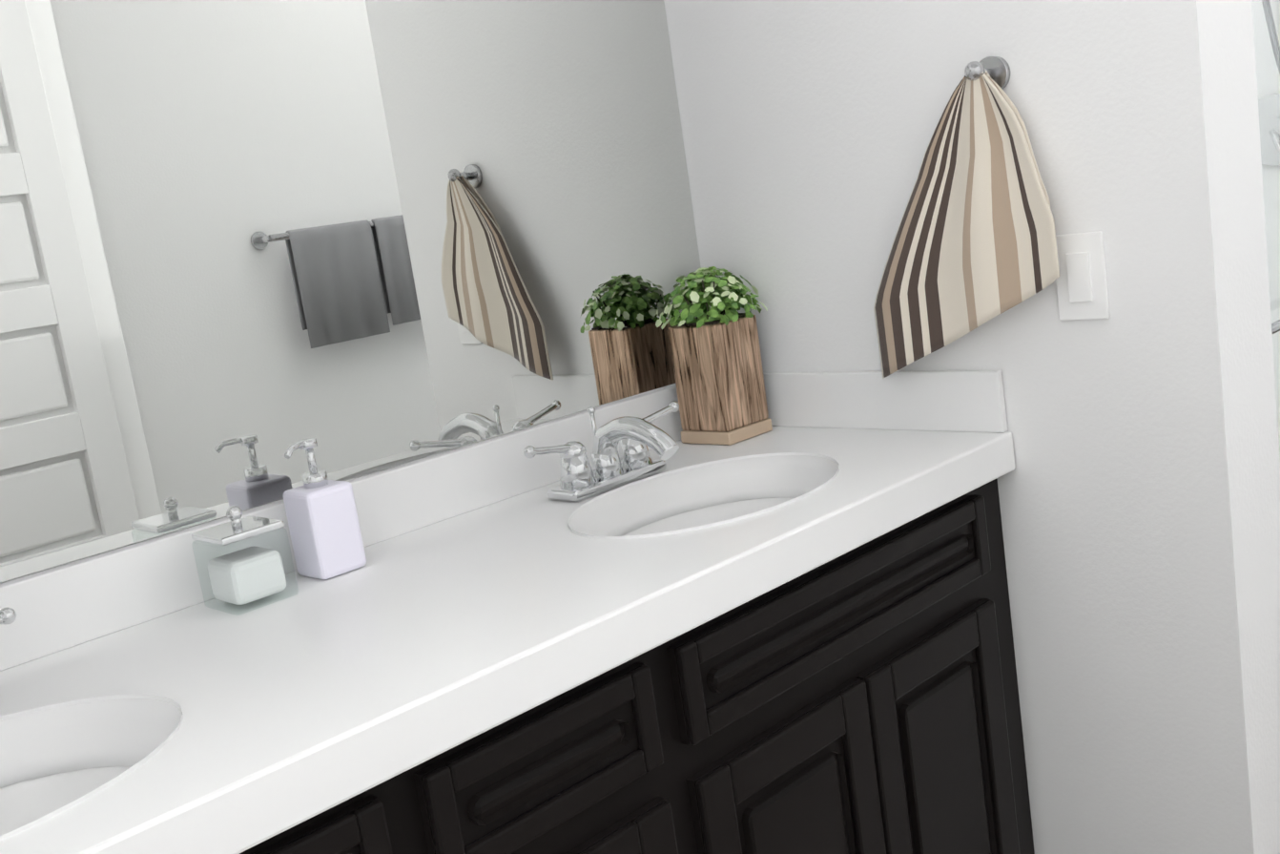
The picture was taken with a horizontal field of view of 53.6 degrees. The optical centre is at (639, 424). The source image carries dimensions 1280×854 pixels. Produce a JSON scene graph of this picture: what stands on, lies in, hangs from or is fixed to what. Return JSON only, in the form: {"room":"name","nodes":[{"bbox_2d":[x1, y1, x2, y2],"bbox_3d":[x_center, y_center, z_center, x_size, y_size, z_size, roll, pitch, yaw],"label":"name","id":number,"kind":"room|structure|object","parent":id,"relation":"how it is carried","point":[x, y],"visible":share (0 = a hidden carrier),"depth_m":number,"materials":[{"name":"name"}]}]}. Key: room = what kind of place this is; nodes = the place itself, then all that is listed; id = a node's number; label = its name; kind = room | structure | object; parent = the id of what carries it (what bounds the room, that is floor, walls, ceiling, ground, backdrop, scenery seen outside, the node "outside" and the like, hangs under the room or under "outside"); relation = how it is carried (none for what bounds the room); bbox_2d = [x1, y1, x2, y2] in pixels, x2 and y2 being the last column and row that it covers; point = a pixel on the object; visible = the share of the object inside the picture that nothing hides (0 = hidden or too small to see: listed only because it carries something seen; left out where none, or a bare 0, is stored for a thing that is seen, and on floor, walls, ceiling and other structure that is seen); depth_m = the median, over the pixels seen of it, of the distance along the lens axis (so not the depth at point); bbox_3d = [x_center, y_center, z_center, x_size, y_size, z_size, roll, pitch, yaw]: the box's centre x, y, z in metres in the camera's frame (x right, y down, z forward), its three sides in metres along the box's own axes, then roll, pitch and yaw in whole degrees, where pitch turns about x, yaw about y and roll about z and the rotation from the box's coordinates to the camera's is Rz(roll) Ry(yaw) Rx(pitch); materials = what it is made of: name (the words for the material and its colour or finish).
{"room":"bathroom","nodes":[
{"label":"bathroom","id":0,"kind":"room"},
{"bbox_2d":[0,516,227,583],"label":"wall","id":1,"kind":"structure","parent":0,"point":[224,516],"depth_m":1.49,"materials":[{"name":"white paint"}]},
{"bbox_2d":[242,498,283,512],"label":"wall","id":2,"kind":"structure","parent":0,"point":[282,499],"depth_m":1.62,"materials":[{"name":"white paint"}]},
{"bbox_2d":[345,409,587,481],"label":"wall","id":3,"kind":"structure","parent":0,"point":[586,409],"depth_m":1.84,"materials":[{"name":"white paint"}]},
{"bbox_2d":[0,0,701,582],"bbox_3d":[-0.561,-0.415,1.519,0.006,1.065,1.751,2,14,46],"label":"mirror","id":4,"kind":"object","parent":3,"relation":"attached to","point":[244,244],"visible":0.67,"depth_m":1.64,"materials":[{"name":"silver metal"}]},
{"bbox_2d":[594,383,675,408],"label":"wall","id":5,"kind":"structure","parent":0,"point":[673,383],"depth_m":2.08,"materials":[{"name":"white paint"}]},
{"bbox_2d":[663,0,1279,853],"bbox_3d":[0.435,-0.487,1.897,0.863,2.800,0.180,2,14,46],"label":"wall","id":6,"kind":"structure","parent":0,"point":[1139,494],"depth_m":1.75,"materials":[{"name":"white paint"}]},
{"bbox_2d":[964,56,1010,89],"bbox_3d":[0.459,-0.468,1.699,0.048,0.048,0.065,2,14,46],"label":"hanger","id":7,"kind":"object","parent":6,"relation":"attached to","point":[997,69],"visible":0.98,"depth_m":1.70,"materials":[{"name":"silver metal"}]},
{"bbox_2d":[873,70,1059,378],"bbox_3d":[0.445,-0.276,1.765,0.296,0.425,0.045,2,14,46],"label":"hanging towel","id":8,"kind":"object","parent":7,"relation":"hanging from","point":[974,245],"visible":0.98,"depth_m":1.74,"materials":[{"name":"beige fabric"}]},
{"bbox_2d":[1055,230,1109,320],"bbox_3d":[0.588,-0.197,1.694,0.070,0.116,0.010,2,14,46],"label":"light switch","id":9,"kind":"object","parent":6,"relation":"attached to","point":[1082,286],"visible":0.9,"depth_m":1.69,"materials":[{"name":"white plastic"}]},
{"bbox_3d":[1.385,0.834,1.896,2.490,0.050,4.760,2,14,46],"label":"floor","id":10,"kind":"structure","parent":0,"visible":0},
{"bbox_2d":[239,477,1034,853],"bbox_3d":[-0.223,0.678,1.499,0.554,0.857,1.794,2,14,46],"label":"bathroom vanity","id":11,"kind":"object","parent":10,"relation":"on","point":[863,697],"visible":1,"depth_m":1.50,"materials":[{"name":"black wood"}]},
{"bbox_2d":[0,426,1015,853],"bbox_3d":[-0.282,0.256,1.421,0.565,0.116,1.794,2,14,46],"label":"countertop","id":12,"kind":"structure","parent":11,"relation":"on","point":[200,728],"depth_m":1.31,"materials":[{"name":"white stone"}]},
{"bbox_2d":[0,606,16,624],"bbox_3d":[-0.700,0.251,1.143,0.179,0.117,0.307,2,14,46],"label":"faucet","id":13,"kind":"object","parent":12,"relation":"on","point":[8,614],"visible":1,"depth_m":1.26,"materials":[{"name":"silver metal"}]},
{"bbox_2d":[191,505,298,615],"bbox_3d":[-0.470,0.153,1.500,0.084,0.118,0.084,2,14,46],"label":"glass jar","id":14,"kind":"object","parent":12,"relation":"on","point":[245,575],"visible":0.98,"depth_m":1.48,"materials":[{"name":"clear glass"}]},
{"bbox_2d":[282,437,366,578],"bbox_3d":[-0.403,0.102,1.579,0.066,0.171,0.076,2,14,46],"label":"soap dispenser","id":15,"kind":"object","parent":12,"relation":"on","point":[323,523],"visible":1,"depth_m":1.56,"materials":[{"name":"white"}]},
{"bbox_2d":[0,370,1007,671],"bbox_3d":[-0.299,0.160,1.407,0.557,0.090,1.794,2,14,46],"label":"backsplash","id":16,"kind":"structure","parent":12,"relation":"on","point":[63,607],"depth_m":1.78,"materials":[{"name":"white stone"}]},
{"bbox_2d":[523,401,679,501],"bbox_3d":[-0.014,0.032,1.808,0.179,0.117,0.307,2,14,46],"label":"faucet","id":17,"kind":"object","parent":12,"relation":"on","point":[610,467],"visible":1,"depth_m":1.80,"materials":[{"name":"silver metal"}]},
{"bbox_2d":[655,266,772,445],"bbox_3d":[0.122,-0.116,2.059,0.174,0.281,0.174,2,14,46],"label":"plant","id":18,"kind":"object","parent":12,"relation":"on","point":[718,370],"visible":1,"depth_m":2.02,"materials":[{"name":"green plant"}]},
{"bbox_2d":[1251,0,1279,457],"bbox_3d":[1.060,-0.403,2.561,0.790,2.230,1.556,2,14,46],"label":"shower","id":19,"kind":"object","parent":10,"relation":"on","point":[1271,176],"depth_m":3.12,"materials":[{"name":"white plastic"}]},
{"bbox_2d":[1258,0,1279,165],"bbox_3d":[1.372,-1.100,2.874,0.203,1.059,0.367,2,14,46],"label":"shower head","id":20,"kind":"object","parent":19,"relation":"attached to","point":[1272,118],"depth_m":3.07},
{"bbox_2d":[1271,319,1279,333],"bbox_3d":[1.316,-0.264,2.344,0.098,1.802,1.556,2,14,46],"label":"shower frame","id":21,"kind":"object","parent":19,"relation":"attached to","point":[1275,326],"depth_m":1.96,"materials":[{"name":"silver metal"}]},
{"bbox_2d":[1252,0,1279,453],"bbox_3d":[1.304,-0.253,2.359,0.030,1.695,1.496,2,14,46],"label":"shower door","id":22,"kind":"structure","parent":21,"relation":"attached to","point":[1269,147],"depth_m":2.06,"materials":[{"name":"clear glass"}]}
]}

